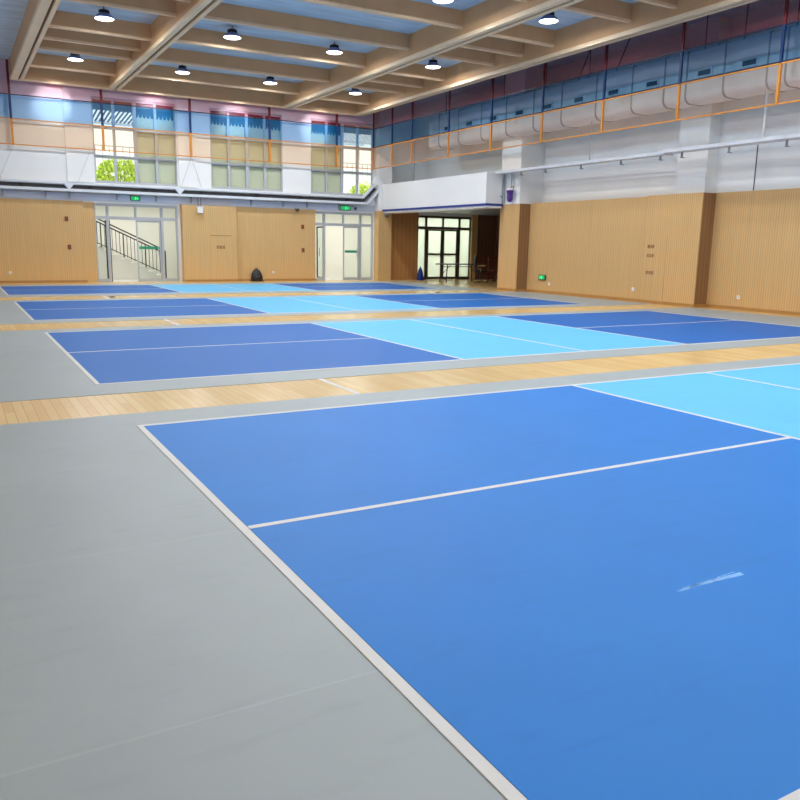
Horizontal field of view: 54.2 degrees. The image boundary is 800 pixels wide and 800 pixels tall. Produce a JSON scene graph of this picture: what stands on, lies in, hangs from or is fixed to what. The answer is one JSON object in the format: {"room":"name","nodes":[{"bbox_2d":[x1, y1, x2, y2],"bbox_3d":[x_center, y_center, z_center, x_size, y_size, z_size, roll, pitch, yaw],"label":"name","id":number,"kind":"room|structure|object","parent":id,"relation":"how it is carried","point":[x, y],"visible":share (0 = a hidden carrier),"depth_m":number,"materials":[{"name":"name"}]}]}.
{"room":"indoor sports hall","nodes":[
{"label":"indoor sports hall","id":0,"kind":"room"},
{"bbox_2d":[0,58,471,281],"bbox_3d":[-5.411,-8.201,30.106,22.800,7.150,0.200,-5,13,-29],"label":"wall","id":1,"kind":"structure","parent":0,"point":[24,162],"depth_m":27.78,"materials":[{"name":"paint"}]},
{"bbox_2d":[0,198,86,280],"bbox_3d":[-13.030,-5.308,26.126,4.700,2.770,0.130,-5,13,-29],"label":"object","id":2,"kind":"structure","parent":1,"relation":"attached to","point":[35,234],"depth_m":26.52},
{"bbox_2d":[61,85,94,182],"bbox_3d":[-10.927,-9.331,26.540,0.880,3.730,0.060,-5,13,-29],"label":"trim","id":3,"kind":"structure","parent":1,"relation":"attached to","point":[76,136],"depth_m":26.57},
{"bbox_2d":[83,202,97,281],"bbox_3d":[-10.837,-5.510,27.382,0.370,2.750,0.070,-5,13,-29],"label":"trim","id":4,"kind":"structure","parent":1,"relation":"attached to","point":[88,207],"depth_m":27.35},
{"bbox_2d":[91,96,177,186],"bbox_3d":[-9.346,-9.075,27.622,2.840,2.870,0.080,-5,13,-29],"label":"window","id":5,"kind":"structure","parent":1,"relation":"in","point":[135,158],"depth_m":27.59,"materials":[{"name":"grey metal"}]},
{"bbox_2d":[135,103,155,182],"bbox_3d":[-9.069,-9.116,27.850,0.670,2.840,0.028,-5,13,-29],"label":"window blind","id":6,"kind":"object","parent":5,"relation":"attached to","point":[144,116],"visible":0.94,"depth_m":27.86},
{"bbox_2d":[156,105,175,183],"bbox_3d":[-8.451,-9.174,28.194,0.670,2.840,0.028,-5,13,-29],"label":"window blind","id":7,"kind":"object","parent":5,"relation":"attached to","point":[164,118],"visible":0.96,"depth_m":28.20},
{"bbox_2d":[0,279,315,282],"bbox_3d":[-9.190,-4.314,28.358,13.390,0.080,0.250,-5,13,-29],"label":"baseboard","id":8,"kind":"structure","parent":1,"relation":"attached to","point":[226,280],"depth_m":29.02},
{"bbox_2d":[176,97,196,187],"bbox_3d":[-7.735,-9.629,28.317,0.650,3.730,0.060,-5,13,-29],"label":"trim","id":9,"kind":"structure","parent":1,"relation":"attached to","point":[183,142],"depth_m":28.35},
{"bbox_2d":[0,190,374,211],"bbox_3d":[-8.087,-7.284,28.621,16.150,0.240,0.030,-5,13,-29],"label":"trim","id":10,"kind":"structure","parent":1,"relation":"attached to","point":[7,193],"depth_m":28.51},
{"bbox_2d":[0,182,375,201],"bbox_3d":[-8.043,-7.823,28.445,16.143,0.617,0.140,-5,13,-29],"label":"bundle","id":11,"kind":"object","parent":1,"relation":"attached to","point":[1,183],"visible":0.98,"depth_m":28.55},
{"bbox_2d":[0,179,375,198],"bbox_3d":[-8.026,-7.860,28.336,16.073,0.762,0.270,-5,13,-29],"label":"cable tray","id":12,"kind":"object","parent":1,"relation":"attached to","point":[69,185],"visible":1,"depth_m":28.28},
{"bbox_2d":[0,185,378,208],"bbox_3d":[-7.987,-7.569,28.396,16.153,0.771,0.350,-5,13,-29],"label":"cable tray","id":13,"kind":"object","parent":1,"relation":"attached to","point":[373,195],"visible":1,"depth_m":28.41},
{"bbox_2d":[196,197,203,212],"bbox_3d":[-7.314,-7.122,28.590,0.240,0.561,0.120,-5,13,-29],"label":"box","id":14,"kind":"object","parent":13,"relation":"hanging from","point":[199,208],"visible":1,"depth_m":28.57,"materials":[{"name":"white plastic"}]},
{"bbox_2d":[180,205,236,281],"bbox_3d":[-7.146,-5.840,29.288,2.000,2.780,0.330,-5,13,-29],"label":"trim","id":15,"kind":"structure","parent":1,"relation":"attached to","point":[196,228],"depth_m":29.00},
{"bbox_2d":[209,108,282,191],"bbox_3d":[-5.802,-9.407,29.595,2.820,2.870,0.080,-5,13,-29],"label":"window","id":16,"kind":"structure","parent":1,"relation":"in","point":[228,164],"depth_m":29.57,"materials":[{"name":"grey metal"}]},
{"bbox_2d":[210,111,227,186],"bbox_3d":[-6.755,-9.332,29.138,0.665,2.840,0.028,-5,13,-29],"label":"window blind","id":17,"kind":"object","parent":16,"relation":"attached to","point":[218,122],"visible":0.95,"depth_m":29.15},
{"bbox_2d":[229,113,245,187],"bbox_3d":[-6.141,-9.390,29.480,0.665,2.840,0.028,-5,13,-29],"label":"window blind","id":18,"kind":"object","parent":16,"relation":"attached to","point":[236,124],"visible":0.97,"depth_m":29.49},
{"bbox_2d":[248,114,263,188],"bbox_3d":[-5.527,-9.447,29.822,0.665,2.840,0.028,-5,13,-29],"label":"window blind","id":19,"kind":"object","parent":16,"relation":"attached to","point":[255,126],"visible":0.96,"depth_m":29.84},
{"bbox_2d":[265,116,280,189],"bbox_3d":[-4.913,-9.505,30.164,0.665,2.840,0.028,-5,13,-29],"label":"window blind","id":20,"kind":"object","parent":16,"relation":"attached to","point":[273,176],"visible":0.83,"depth_m":30.21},
{"bbox_2d":[236,207,315,278],"bbox_3d":[-4.877,-6.083,30.679,3.340,2.790,0.100,-5,13,-29],"label":"trim","id":21,"kind":"structure","parent":1,"relation":"attached to","point":[268,240],"depth_m":30.62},
{"bbox_2d":[311,118,372,195],"bbox_3d":[-2.345,-9.730,31.519,2.760,2.870,0.080,-5,13,-29],"label":"window","id":22,"kind":"structure","parent":1,"relation":"in","point":[342,123],"depth_m":31.48,"materials":[{"name":"grey metal"}]},
{"bbox_2d":[311,121,324,191],"bbox_3d":[-3.278,-9.658,31.074,0.650,2.840,0.028,-5,13,-29],"label":"window blind","id":23,"kind":"object","parent":22,"relation":"attached to","point":[317,131],"visible":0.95,"depth_m":31.09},
{"bbox_2d":[328,122,339,192],"bbox_3d":[-2.677,-9.714,31.408,0.650,2.840,0.028,-5,13,-29],"label":"window blind","id":24,"kind":"object","parent":22,"relation":"attached to","point":[333,178],"visible":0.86,"depth_m":31.43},
{"bbox_2d":[340,205,350,210],"bbox_3d":[-2.226,-7.812,31.834,0.480,0.200,0.057,-5,13,-29],"label":"exit sign","id":25,"kind":"object","parent":1,"relation":"attached to","point":[342,207],"visible":1,"depth_m":31.81,"materials":[{"name":"green"}]},
{"bbox_2d":[374,211,391,279],"bbox_3d":[-0.728,-6.465,32.826,0.610,2.840,0.380,-5,13,-29],"label":"trim","id":26,"kind":"structure","parent":1,"relation":"attached to","point":[382,224],"depth_m":32.66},
{"bbox_2d":[375,108,391,210],"bbox_3d":[-0.673,-9.973,32.139,0.610,4.310,0.360,-5,13,-29],"label":"trim","id":27,"kind":"structure","parent":1,"relation":"attached to","point":[382,118],"depth_m":31.95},
{"bbox_2d":[391,213,418,279],"bbox_3d":[0.110,-6.585,33.477,1.500,2.850,0.050,-5,13,-29],"label":"trim","id":28,"kind":"structure","parent":1,"relation":"attached to","point":[404,227],"depth_m":33.50,"materials":[{"name":"brown wood"}]},
{"bbox_2d":[417,215,470,279],"bbox_3d":[1.931,-6.720,34.597,2.780,2.740,0.122,-5,13,-29],"label":"door","id":29,"kind":"structure","parent":1,"relation":"in","point":[450,244],"depth_m":34.59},
{"bbox_2d":[469,215,477,278],"bbox_3d":[3.326,-6.882,35.251,0.310,2.850,0.080,-5,13,-29],"label":"trim","id":30,"kind":"structure","parent":1,"relation":"attached to","point":[474,218],"depth_m":35.16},
{"bbox_2d":[476,215,496,278],"bbox_3d":[3.911,-6.940,35.594,1.050,2.850,0.050,-5,13,-29],"label":"trim","id":31,"kind":"structure","parent":1,"relation":"attached to","point":[486,239],"depth_m":35.53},
{"bbox_2d":[95,206,440,277],"bbox_3d":[-6.244,-6.455,31.896,23.200,3.400,3.050,-5,13,-29],"label":"wall","id":32,"kind":"structure","parent":0,"point":[147,231],"depth_m":31.81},
{"bbox_2d":[94,203,179,281],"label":"door","id":33,"kind":"structure","parent":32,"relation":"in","point":[107,217],"depth_m":28.33,"materials":[{"name":"grey metal"}]},
{"bbox_2d":[315,211,372,279],"bbox_3d":[-2.518,-6.394,32.577,2.660,2.740,0.932,-5,13,-29],"label":"door","id":34,"kind":"structure","parent":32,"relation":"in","point":[323,224],"depth_m":32.40,"materials":[{"name":"grey metal"}]},
{"bbox_2d":[0,0,794,105],"bbox_3d":[1.097,-8.612,13.862,18.450,0.200,34.150,-5,13,-29],"label":"ceiling","id":35,"kind":"structure","parent":0,"point":[12,12],"depth_m":20.81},
{"bbox_2d":[10,0,60,80],"bbox_3d":[-4.115,-7.662,10.863,0.370,0.670,33.420,-5,13,-29],"label":"girder","id":36,"kind":"object","parent":35,"relation":"attached to","point":[39,14],"visible":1,"depth_m":20.03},
{"bbox_2d":[30,53,114,75],"bbox_3d":[-10.491,-10.691,24.901,2.690,0.410,0.110,-5,13,-29],"label":"cross beam","id":37,"kind":"structure","parent":35,"relation":"attached to","point":[47,61],"depth_m":24.90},
{"bbox_2d":[67,53,83,61],"bbox_3d":[-9.914,-10.529,23.860,0.480,0.302,0.480,-5,13,-29],"label":"lamp","id":38,"kind":"object","parent":35,"relation":"hanging from","point":[73,57],"visible":0.77,"depth_m":23.76,"materials":[{"name":"white"}]},
{"bbox_2d":[38,39,131,60],"bbox_3d":[-9.175,-10.214,22.616,2.690,0.410,0.110,-5,13,-29],"label":"cross beam","id":39,"kind":"structure","parent":35,"relation":"attached to","point":[50,45],"depth_m":22.62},
{"bbox_2d":[43,28,140,51],"bbox_3d":[-8.531,-9.982,21.499,2.690,0.410,0.110,-5,13,-29],"label":"cross beam","id":40,"kind":"structure","parent":35,"relation":"attached to","point":[53,34],"depth_m":21.51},
{"bbox_2d":[48,10,150,41],"bbox_3d":[-7.863,-9.740,20.339,2.690,0.410,0.110,-5,13,-29],"label":"cross beam","id":41,"kind":"structure","parent":35,"relation":"attached to","point":[62,20],"depth_m":20.34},
{"bbox_2d":[94,6,114,21],"bbox_3d":[-7.335,-9.596,19.383,0.480,0.302,0.480,-5,13,-29],"label":"lamp","id":42,"kind":"object","parent":35,"relation":"hanging from","point":[103,14],"visible":1,"depth_m":19.29,"materials":[{"name":"white"}]},
{"bbox_2d":[66,0,176,16],"bbox_3d":[-6.526,-9.257,18.020,2.690,0.410,0.110,-5,13,-29],"label":"cross beam","id":43,"kind":"structure","parent":35,"relation":"attached to","point":[158,7],"depth_m":18.27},
{"bbox_2d":[109,0,222,90],"bbox_3d":[-1.525,-7.904,12.306,0.320,0.670,33.420,-5,13,-29],"label":"girder","id":44,"kind":"object","parent":35,"relation":"attached to","point":[165,30],"visible":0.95,"depth_m":20.21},
{"bbox_2d":[175,65,189,73],"bbox_3d":[-7.075,-10.795,25.440,0.480,0.302,0.480,-5,13,-29],"label":"lamp","id":45,"kind":"object","parent":35,"relation":"hanging from","point":[182,69],"visible":0.98,"depth_m":25.33,"materials":[{"name":"white"}]},
{"bbox_2d":[9,57,361,116],"bbox_3d":[-7.021,-11.138,28.121,12.610,0.670,0.120,-5,13,-29],"label":"beam","id":46,"kind":"structure","parent":35,"relation":"attached to","point":[141,85],"depth_m":27.75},
{"bbox_2d":[0,59,372,187],"bbox_3d":[-8.063,-9.544,27.993,15.950,3.682,0.092,-5,13,-29],"label":"safety net","id":47,"kind":"object","parent":35,"relation":"hanging from","point":[269,119],"visible":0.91,"depth_m":27.97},
{"bbox_2d":[135,64,298,94],"bbox_3d":[-6.296,-11.005,26.842,6.030,0.410,0.110,-5,13,-29],"label":"cross beam","id":48,"kind":"structure","parent":35,"relation":"attached to","point":[151,71],"depth_m":26.84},
{"bbox_2d":[223,26,240,39],"bbox_3d":[-4.496,-9.862,20.964,0.480,0.302,0.480,-5,13,-29],"label":"lamp","id":49,"kind":"object","parent":35,"relation":"hanging from","point":[231,34],"visible":1,"depth_m":20.86,"materials":[{"name":"white"}]},
{"bbox_2d":[154,48,329,82],"bbox_3d":[-4.984,-10.530,24.566,6.030,0.410,0.110,-5,13,-29],"label":"cross beam","id":50,"kind":"structure","parent":35,"relation":"attached to","point":[170,55],"depth_m":24.55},
{"bbox_2d":[263,76,276,84],"bbox_3d":[-4.463,-11.039,26.895,0.480,0.302,0.480,-5,13,-29],"label":"lamp","id":51,"kind":"object","parent":35,"relation":"hanging from","point":[269,80],"visible":0.97,"depth_m":26.78,"materials":[{"name":"white"}]},
{"bbox_2d":[176,28,365,67],"bbox_3d":[-3.692,-10.063,22.323,6.030,0.410,0.110,-5,13,-29],"label":"cross beam","id":52,"kind":"structure","parent":35,"relation":"attached to","point":[194,36],"depth_m":22.30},
{"bbox_2d":[202,3,409,50],"bbox_3d":[-2.390,-9.592,20.064,6.030,0.410,0.110,-5,13,-29],"label":"cross beam","id":53,"kind":"structure","parent":35,"relation":"attached to","point":[223,12],"depth_m":20.02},
{"bbox_2d":[326,42,342,54],"bbox_3d":[-1.883,-10.106,22.418,0.480,0.302,0.480,-5,13,-29],"label":"lamp","id":54,"kind":"object","parent":35,"relation":"hanging from","point":[334,49],"visible":1,"depth_m":22.31,"materials":[{"name":"white"}]},
{"bbox_2d":[318,90,369,104],"bbox_3d":[-2.388,-11.448,29.412,2.740,0.410,0.110,-5,13,-29],"label":"cross beam","id":55,"kind":"structure","parent":35,"relation":"attached to","point":[342,96],"depth_m":29.61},
{"bbox_2d":[349,88,361,94],"bbox_3d":[-1.624,-11.305,28.475,0.480,0.302,0.480,-5,13,-29],"label":"lamp","id":56,"kind":"object","parent":35,"relation":"hanging from","point":[353,91],"visible":0.82,"depth_m":28.37,"materials":[{"name":"white"}]},
{"bbox_2d":[350,81,403,93],"bbox_3d":[-1.072,-10.972,27.127,2.740,0.410,0.110,-5,13,-29],"label":"cross beam","id":57,"kind":"structure","parent":35,"relation":"attached to","point":[373,86],"depth_m":27.31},
{"bbox_2d":[298,0,462,28],"bbox_3d":[-1.103,-9.127,17.829,6.030,0.410,0.110,-5,13,-29],"label":"cross beam","id":58,"kind":"structure","parent":35,"relation":"attached to","point":[410,10],"depth_m":18.48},
{"bbox_2d":[368,74,422,87],"bbox_3d":[-0.428,-10.740,26.010,2.740,0.410,0.110,-5,13,-29],"label":"cross beam","id":59,"kind":"structure","parent":35,"relation":"attached to","point":[387,78],"depth_m":26.20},
{"bbox_2d":[412,101,415,180],"bbox_3d":[0.551,-9.879,31.491,0.095,4.200,0.100,-5,13,-29],"label":"vertical pipe","id":60,"kind":"object","parent":35,"relation":"attached to","point":[414,110],"visible":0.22,"depth_m":31.36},
{"bbox_2d":[388,63,444,81],"bbox_3d":[0.240,-10.498,24.850,2.740,0.410,0.110,-5,13,-29],"label":"cross beam","id":61,"kind":"structure","parent":35,"relation":"attached to","point":[420,71],"depth_m":25.05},
{"bbox_2d":[425,57,440,68],"bbox_3d":[1.017,-10.377,24.033,0.480,0.302,0.480,-5,13,-29],"label":"lamp","id":62,"kind":"object","parent":35,"relation":"hanging from","point":[432,64],"visible":1,"depth_m":23.93,"materials":[{"name":"white"}]},
{"bbox_2d":[284,0,583,108],"bbox_3d":[3.970,-8.418,15.365,0.360,0.670,33.420,-5,13,-29],"label":"girder","id":63,"kind":"object","parent":35,"relation":"attached to","point":[486,18],"visible":0.9,"depth_m":20.55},
{"bbox_2d":[433,0,453,3],"bbox_3d":[0.967,-9.076,17.473,0.480,0.302,0.480,-5,13,-29],"label":"lamp","id":64,"kind":"object","parent":35,"relation":"hanging from","point":[435,1],"visible":1,"depth_m":17.54,"materials":[{"name":"white"}]},
{"bbox_2d":[433,47,494,65],"bbox_3d":[1.577,-10.015,22.531,2.740,0.410,0.110,-5,13,-29],"label":"cross beam","id":65,"kind":"structure","parent":35,"relation":"attached to","point":[461,54],"depth_m":22.74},
{"bbox_2d":[460,36,523,56],"bbox_3d":[2.250,-9.771,21.363,2.740,0.410,0.110,-5,13,-29],"label":"cross beam","id":66,"kind":"structure","parent":35,"relation":"attached to","point":[488,44],"depth_m":21.57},
{"bbox_2d":[489,24,554,46],"bbox_3d":[2.903,-9.535,20.229,2.740,0.410,0.110,-5,13,-29],"label":"cross beam","id":67,"kind":"structure","parent":35,"relation":"attached to","point":[523,33],"depth_m":20.44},
{"bbox_2d":[539,12,558,23],"bbox_3d":[3.605,-9.323,18.942,0.480,0.302,0.480,-5,13,-29],"label":"lamp","id":68,"kind":"object","parent":35,"relation":"hanging from","point":[549,18],"visible":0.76,"depth_m":18.85,"materials":[{"name":"white"}]},
{"bbox_2d":[356,0,757,115],"bbox_3d":[6.582,-8.663,16.819,0.280,0.670,33.420,-5,13,-29],"label":"girder","id":69,"kind":"object","parent":35,"relation":"attached to","point":[594,32],"visible":0.94,"depth_m":20.41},
{"bbox_2d":[372,0,799,168],"bbox_3d":[7.152,-7.729,17.418,0.054,2.616,33.550,-5,13,-29],"label":"railing","id":70,"kind":"object","parent":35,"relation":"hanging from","point":[781,61],"visible":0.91,"depth_m":20.44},
{"bbox_2d":[561,0,631,22],"bbox_3d":[4.264,-9.043,17.867,2.740,0.410,0.110,-5,13,-29],"label":"cross beam","id":71,"kind":"structure","parent":35,"relation":"attached to","point":[615,10],"depth_m":18.10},
{"bbox_2d":[429,0,799,150],"bbox_3d":[8.924,-7.841,16.627,0.798,2.146,30.500,-5,13,-29],"label":"air duct","id":72,"kind":"object","parent":35,"relation":"hanging from","point":[761,49],"visible":0.89,"depth_m":20.59,"materials":[{"name":"metal"}]},
{"bbox_2d":[466,119,472,126],"bbox_3d":[2.423,-9.633,27.227,0.035,0.200,0.440,-5,13,-29],"label":"air vent","id":73,"kind":"object","parent":72,"relation":"attached to","point":[469,122],"depth_m":27.21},
{"bbox_2d":[489,114,497,121],"bbox_3d":[3.111,-9.384,26.033,0.035,0.200,0.440,-5,13,-29],"label":"air vent","id":74,"kind":"object","parent":72,"relation":"attached to","point":[495,116],"depth_m":25.95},
{"bbox_2d":[515,108,523,116],"bbox_3d":[3.799,-9.135,24.839,0.035,0.200,0.440,-5,13,-29],"label":"air vent","id":75,"kind":"object","parent":72,"relation":"attached to","point":[518,111],"depth_m":24.83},
{"bbox_2d":[544,102,552,109],"bbox_3d":[4.477,-8.890,23.662,0.035,0.200,0.440,-5,13,-29],"label":"air vent","id":76,"kind":"object","parent":72,"relation":"attached to","point":[547,105],"depth_m":23.62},
{"bbox_2d":[573,94,584,103],"bbox_3d":[5.150,-8.647,22.494,0.035,0.200,0.440,-5,13,-29],"label":"air vent","id":77,"kind":"object","parent":72,"relation":"attached to","point":[577,98],"depth_m":22.48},
{"bbox_2d":[607,86,619,96],"bbox_3d":[5.828,-8.401,21.318,0.035,0.200,0.440,-5,13,-29],"label":"air vent","id":78,"kind":"object","parent":72,"relation":"attached to","point":[611,90],"depth_m":21.33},
{"bbox_2d":[645,78,658,88],"bbox_3d":[6.501,-8.158,20.149,0.035,0.200,0.440,-5,13,-29],"label":"air vent","id":79,"kind":"object","parent":72,"relation":"attached to","point":[649,82],"depth_m":20.15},
{"bbox_2d":[696,66,712,77],"bbox_3d":[7.307,-7.867,18.751,0.035,0.200,0.440,-5,13,-29],"label":"air vent","id":80,"kind":"object","parent":72,"relation":"attached to","point":[701,71],"depth_m":18.75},
{"bbox_2d":[741,55,758,67],"bbox_3d":[7.916,-7.646,17.694,0.035,0.200,0.440,-5,13,-29],"label":"air vent","id":81,"kind":"object","parent":72,"relation":"attached to","point":[747,61],"depth_m":17.68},
{"bbox_2d":[762,90,768,137],"bbox_3d":[8.268,-6.461,17.710,0.050,1.080,0.052,-5,13,-29],"label":"conduit","id":82,"kind":"object","parent":72,"relation":"hanging from","point":[767,91],"visible":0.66,"depth_m":17.69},
{"bbox_2d":[635,0,676,8],"bbox_3d":[4.932,-8.801,16.707,2.740,0.410,0.110,-5,13,-29],"label":"cross beam","id":83,"kind":"structure","parent":35,"relation":"attached to","point":[672,4],"depth_m":17.18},
{"bbox_2d":[0,277,799,424],"bbox_3d":[2.168,-1.835,17.563,22.800,0.202,37.000,-5,13,-29],"label":"floor","id":84,"kind":"structure","parent":0,"point":[14,412],"depth_m":9.60,"materials":[{"name":"wood"}]},
{"bbox_2d":[98,246,160,279],"bbox_3d":[-10.701,-5.392,30.282,2.900,1.395,1.000,-5,13,-29],"label":"staircase","id":85,"kind":"structure","parent":84,"relation":"on","point":[123,268],"depth_m":29.83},
{"bbox_2d":[96,219,166,277],"bbox_3d":[-10.413,-5.840,29.721,2.950,2.502,0.080,-5,13,-29],"label":"stair railing","id":86,"kind":"object","parent":85,"relation":"attached to","point":[123,234],"visible":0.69,"depth_m":29.76,"materials":[{"name":"metal"}]},
{"bbox_2d":[210,235,233,279],"bbox_3d":[-6.700,-5.364,29.444,0.850,1.640,0.011,-5,13,-29],"label":"door","id":87,"kind":"structure","parent":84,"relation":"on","point":[221,246],"depth_m":29.44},
{"bbox_2d":[0,281,486,297],"bbox_3d":[-5.700,-3.688,25.690,16.720,0.008,5.950,-5,13,-29],"label":"court","id":88,"kind":"object","parent":84,"relation":"on","point":[55,290],"visible":1,"depth_m":25.11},
{"bbox_2d":[251,269,263,280],"bbox_3d":[-5.538,-4.853,30.279,0.561,0.510,0.310,-5,13,-29],"label":"backpack","id":89,"kind":"object","parent":84,"relation":"on","point":[256,275],"visible":1,"depth_m":30.19,"materials":[{"name":"black fabric"}]},
{"bbox_2d":[0,291,646,324],"bbox_3d":[-2.001,-2.450,19.770,17.220,0.008,5.920,-5,13,-29],"label":"court","id":90,"kind":"object","parent":84,"relation":"on","point":[117,309],"visible":1,"depth_m":18.75,"materials":[{"name":"rubber"}]},
{"bbox_2d":[0,356,799,799],"bbox_3d":[6.292,0.529,5.479,17.320,0.008,10.900,-5,13,-29],"label":"court","id":91,"kind":"object","parent":84,"relation":"on","point":[584,586],"visible":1,"depth_m":3.36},
{"bbox_2d":[0,307,799,402],"bbox_3d":[1.566,-1.170,13.631,17.270,0.008,6.250,-5,13,-29],"label":"court","id":92,"kind":"object","parent":84,"relation":"on","point":[77,362],"visible":1,"depth_m":11.61,"materials":[{"name":"rubber"}]},
{"bbox_2d":[417,267,423,279],"bbox_3d":[0.876,-5.473,33.711,0.280,0.604,0.280,-5,13,-29],"label":"bag","id":93,"kind":"object","parent":84,"relation":"on","point":[420,272],"visible":0.96,"depth_m":33.63,"materials":[{"name":"fabric"}]},
{"bbox_2d":[436,263,482,281],"bbox_3d":[2.477,-5.303,32.617,2.000,0.750,0.600,-5,13,-29],"label":"folding table","id":94,"kind":"object","parent":84,"relation":"on","point":[441,264],"visible":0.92,"depth_m":32.46,"materials":[{"name":"metal"}]},
{"bbox_2d":[473,255,487,282],"bbox_3d":[3.320,-5.407,32.274,0.567,1.115,0.644,0,11,-3],"label":"office chair","id":95,"kind":"object","parent":84,"relation":"on","point":[475,256],"visible":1,"depth_m":32.20,"materials":[{"name":"black plastic"}]},
{"bbox_2d":[475,257,488,281],"bbox_3d":[3.508,-5.599,33.501,0.420,1.020,0.400,-7,14,-35],"label":"wooden chair","id":96,"kind":"object","parent":84,"relation":"on","point":[482,258],"visible":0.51,"depth_m":33.55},
{"bbox_2d":[488,257,497,281],"bbox_3d":[4.060,-5.617,33.639,0.420,1.020,0.400,-5,13,-29],"label":"wooden chair","id":97,"kind":"object","parent":84,"relation":"on","point":[495,258],"visible":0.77,"depth_m":33.70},
{"bbox_2d":[642,235,667,301],"bbox_3d":[6.995,-3.623,21.514,0.010,1.770,0.730,-5,13,-29],"label":"door","id":98,"kind":"structure","parent":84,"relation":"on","point":[656,245],"depth_m":21.50,"materials":[{"name":"brown wood"}]},
{"bbox_2d":[382,172,502,213],"bbox_3d":[1.380,-7.667,29.281,0.720,1.150,7.290,-5,13,-29],"label":"wall","id":99,"kind":"structure","parent":0,"point":[475,191],"depth_m":28.18,"materials":[{"name":"white paint"}]},
{"bbox_2d":[421,208,499,215],"bbox_3d":[3.859,-7.552,31.097,5.400,0.100,7.450,-5,13,-29],"label":"ceiling","id":100,"kind":"structure","parent":0,"point":[494,212],"depth_m":32.57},
{"bbox_2d":[494,216,499,278],"bbox_3d":[4.565,-6.178,31.555,4.350,2.950,7.850,-5,13,-29],"label":"wall","id":101,"kind":"structure","parent":0,"point":[498,217],"depth_m":35.67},
{"bbox_2d":[502,67,548,203],"bbox_3d":[4.130,-8.699,26.035,0.950,4.270,1.040,-5,13,-29],"label":"wall pillar","id":102,"kind":"structure","parent":0,"point":[528,188],"depth_m":25.75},
{"bbox_2d":[506,186,513,201],"bbox_3d":[3.688,-6.815,25.896,0.392,0.514,0.276,12,15,43],"label":"pouch","id":103,"kind":"object","parent":102,"relation":"hanging from","point":[509,191],"visible":1,"depth_m":25.86,"materials":[{"name":"purple plastic"}]},
{"bbox_2d":[516,204,529,288],"bbox_3d":[4.124,-5.120,26.162,0.420,2.800,0.010,-5,13,-29],"label":"trim","id":104,"kind":"structure","parent":102,"relation":"attached to","point":[524,220],"depth_m":26.15,"materials":[{"name":"brown wood"}]},
{"bbox_2d":[414,0,799,202],"bbox_3d":[9.031,-5.734,18.916,0.200,7.150,33.950,-5,13,-29],"label":"wall","id":105,"kind":"structure","parent":0,"point":[778,166],"depth_m":22.34,"materials":[{"name":"paint"}]},
{"bbox_2d":[497,204,519,288],"bbox_3d":[4.070,-5.193,26.732,0.950,2.880,1.040,-5,13,-29],"label":"trim","id":106,"kind":"structure","parent":105,"relation":"attached to","point":[509,213],"depth_m":26.46,"materials":[{"name":"brown wood"}]},
{"bbox_2d":[526,197,647,298],"bbox_3d":[5.801,-4.666,24.174,0.500,2.900,5.210,-5,13,-29],"label":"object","id":107,"kind":"structure","parent":105,"relation":"attached to","point":[589,247],"depth_m":23.77,"materials":[{"name":"brown wood"}]},
{"bbox_2d":[495,133,799,175],"bbox_3d":[9.726,-5.256,15.107,0.380,0.220,26.200,-5,13,-29],"label":"cable tray","id":108,"kind":"object","parent":105,"relation":"attached to","point":[667,152],"visible":1,"depth_m":19.89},
{"bbox_2d":[497,288,799,315],"bbox_3d":[10.434,-1.601,16.375,0.632,0.080,26.264,-6,13,-31],"label":"baseboard","id":109,"kind":"structure","parent":105,"relation":"attached to","point":[503,289],"depth_m":21.32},
{"bbox_2d":[640,192,703,303],"bbox_3d":[7.501,-4.045,21.143,0.580,2.920,1.850,-5,13,-29],"label":"trim","id":110,"kind":"structure","parent":105,"relation":"attached to","point":[677,216],"depth_m":20.76,"materials":[{"name":"brown wood"}]},
{"bbox_2d":[694,192,715,303],"bbox_3d":[7.928,-3.917,20.325,0.450,2.840,0.010,-5,13,-29],"label":"trim","id":111,"kind":"structure","parent":105,"relation":"attached to","point":[709,200],"depth_m":20.31,"materials":[{"name":"brown wood"}]},
{"bbox_2d":[706,188,799,311],"bbox_3d":[12.623,-2.293,12.732,0.100,2.930,18.150,-5,13,-29],"label":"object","id":112,"kind":"structure","parent":105,"relation":"attached to","point":[755,256],"depth_m":19.28,"materials":[{"name":"brown wood"}]},
{"bbox_2d":[753,145,758,190],"bbox_3d":[8.659,-5.653,19.041,0.027,1.070,0.028,-5,13,-29],"label":"conduit","id":113,"kind":"object","parent":105,"relation":"attached to","point":[757,145],"visible":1,"depth_m":19.03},
{"bbox_2d":[675,16,730,193],"bbox_3d":[7.799,-7.501,20.213,0.400,4.230,0.960,-5,13,-29],"label":"wall pillar","id":114,"kind":"structure","parent":0,"point":[696,172],"depth_m":20.09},
{"bbox_3d":[-9.306,-9.369,38.350,28.000,0.300,12.000,-5,13,-29],"label":"floor","id":115,"kind":"structure","parent":0,"visible":0},
{"bbox_2d":[96,158,134,181],"bbox_3d":[-12.427,-9.765,34.580,2.205,1.855,1.823,-5,13,-29],"label":"bush","id":116,"kind":"object","parent":115,"relation":"on","point":[107,166],"visible":0.49,"depth_m":34.10,"materials":[{"name":"green plant"}]},
{"bbox_2d":[92,99,370,193],"bbox_3d":[-7.398,-9.880,32.481,18.315,3.450,6.400,-5,13,-29],"label":"canopy","id":117,"kind":"object","parent":115,"relation":"on","point":[107,107],"visible":0.15,"depth_m":32.77,"materials":[{"name":"white metal"}]},
{"bbox_2d":[95,144,370,180],"bbox_3d":[-7.541,-10.905,39.047,24.000,2.500,0.040,-5,13,-29],"label":"terrace railing","id":118,"kind":"object","parent":115,"relation":"on","point":[95,144],"visible":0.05,"depth_m":35.98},
{"bbox_2d":[348,181,369,193],"bbox_3d":[-1.529,-10.604,40.688,2.718,1.488,2.189,-5,13,-29],"label":"bush","id":119,"kind":"object","parent":115,"relation":"on","point":[362,187],"visible":0.09,"depth_m":40.05,"materials":[{"name":"green plant"}]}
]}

